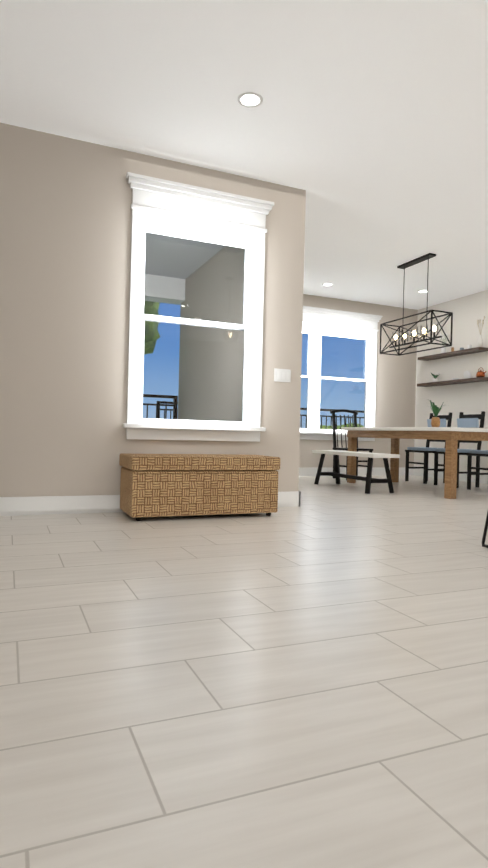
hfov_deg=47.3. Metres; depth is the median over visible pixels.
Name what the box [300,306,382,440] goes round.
window
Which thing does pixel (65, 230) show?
wall
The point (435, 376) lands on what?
decor
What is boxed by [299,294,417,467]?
wall
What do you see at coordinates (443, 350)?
decor
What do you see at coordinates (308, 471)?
baseboard
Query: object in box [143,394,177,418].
railing
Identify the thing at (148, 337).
tree
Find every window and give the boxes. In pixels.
[123,172,273,441]
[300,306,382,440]
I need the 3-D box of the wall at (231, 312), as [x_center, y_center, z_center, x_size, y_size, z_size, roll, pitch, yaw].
[-0.242,-0.793,6.625,0.150,2.850,3.250,1,0,-23]
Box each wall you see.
[0,123,305,496]
[178,246,244,421]
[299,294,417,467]
[414,290,487,472]
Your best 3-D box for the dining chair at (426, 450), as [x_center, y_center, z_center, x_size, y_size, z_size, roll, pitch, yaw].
[2.688,0.194,8.127,0.482,1.022,0.440,1,0,-23]
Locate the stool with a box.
[481,511,487,547]
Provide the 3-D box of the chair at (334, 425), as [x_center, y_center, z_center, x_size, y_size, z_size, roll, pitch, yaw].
[1.617,0.150,8.370,0.491,1.057,0.487,1,0,-23]
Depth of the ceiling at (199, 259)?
7.12 m
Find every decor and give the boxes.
[431,373,439,381]
[439,333,448,352]
[464,371,470,378]
[476,367,485,376]
[477,316,484,346]
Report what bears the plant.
on the dining table
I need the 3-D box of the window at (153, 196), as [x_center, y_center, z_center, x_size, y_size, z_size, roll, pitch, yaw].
[-0.389,-0.983,4.670,1.270,2.075,0.227,1,0,-23]
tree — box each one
[144,301,159,343]
[144,327,159,354]
[302,423,363,429]
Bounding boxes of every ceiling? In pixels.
[0,0,487,309]
[144,232,224,304]
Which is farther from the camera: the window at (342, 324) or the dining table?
the window at (342, 324)
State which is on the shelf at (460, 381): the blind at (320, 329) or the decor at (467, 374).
the decor at (467, 374)
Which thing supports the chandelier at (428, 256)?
hanging from the ceiling at (364, 124)
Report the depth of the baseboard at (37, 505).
4.23 m
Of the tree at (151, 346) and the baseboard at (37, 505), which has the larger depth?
the tree at (151, 346)
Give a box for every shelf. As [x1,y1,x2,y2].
[417,377,487,386]
[418,347,487,360]
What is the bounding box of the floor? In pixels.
[0,475,487,867]
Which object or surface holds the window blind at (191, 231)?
attached to the window at (153, 196)
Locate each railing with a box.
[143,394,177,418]
[300,408,363,429]
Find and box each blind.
[144,214,251,249]
[300,319,370,340]
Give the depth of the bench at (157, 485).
4.12 m
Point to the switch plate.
(282, 375)
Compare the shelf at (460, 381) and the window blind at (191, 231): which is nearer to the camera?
the window blind at (191, 231)
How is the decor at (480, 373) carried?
on the shelf at (460, 381)
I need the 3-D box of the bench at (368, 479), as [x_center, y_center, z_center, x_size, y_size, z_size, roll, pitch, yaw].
[1.333,0.450,6.874,0.406,0.455,1.350,1,0,-23]
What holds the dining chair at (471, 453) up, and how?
on the floor
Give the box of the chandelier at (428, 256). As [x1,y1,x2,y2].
[380,253,452,355]
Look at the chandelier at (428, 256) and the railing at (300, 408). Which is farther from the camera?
the railing at (300, 408)
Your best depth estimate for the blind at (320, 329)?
8.95 m
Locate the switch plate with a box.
[274,368,290,381]
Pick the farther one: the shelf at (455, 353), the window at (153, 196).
the shelf at (455, 353)
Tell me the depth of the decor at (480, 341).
8.15 m
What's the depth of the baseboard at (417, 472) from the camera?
8.58 m
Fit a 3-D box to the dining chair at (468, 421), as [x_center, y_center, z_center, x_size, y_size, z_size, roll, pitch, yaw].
[2.923,0.200,7.575,0.482,1.022,0.440,1,0,-23]
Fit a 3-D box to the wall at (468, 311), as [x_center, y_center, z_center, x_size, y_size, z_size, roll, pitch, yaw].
[4.151,-0.683,6.974,0.150,2.850,5.750,1,0,-23]
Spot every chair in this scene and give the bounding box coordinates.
[330,409,372,479]
[405,412,451,483]
[433,411,484,487]
[466,450,487,489]
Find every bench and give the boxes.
[119,453,280,520]
[312,450,399,493]
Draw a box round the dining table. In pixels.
[341,400,487,498]
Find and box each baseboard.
[0,491,300,515]
[299,467,413,475]
[413,469,487,483]
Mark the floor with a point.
(304, 684)
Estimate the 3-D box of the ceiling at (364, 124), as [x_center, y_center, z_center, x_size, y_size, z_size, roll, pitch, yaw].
[2.887,-2.198,3.457,13.900,0.120,11.800,1,0,-23]
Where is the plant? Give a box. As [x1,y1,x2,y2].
[424,400,450,427]

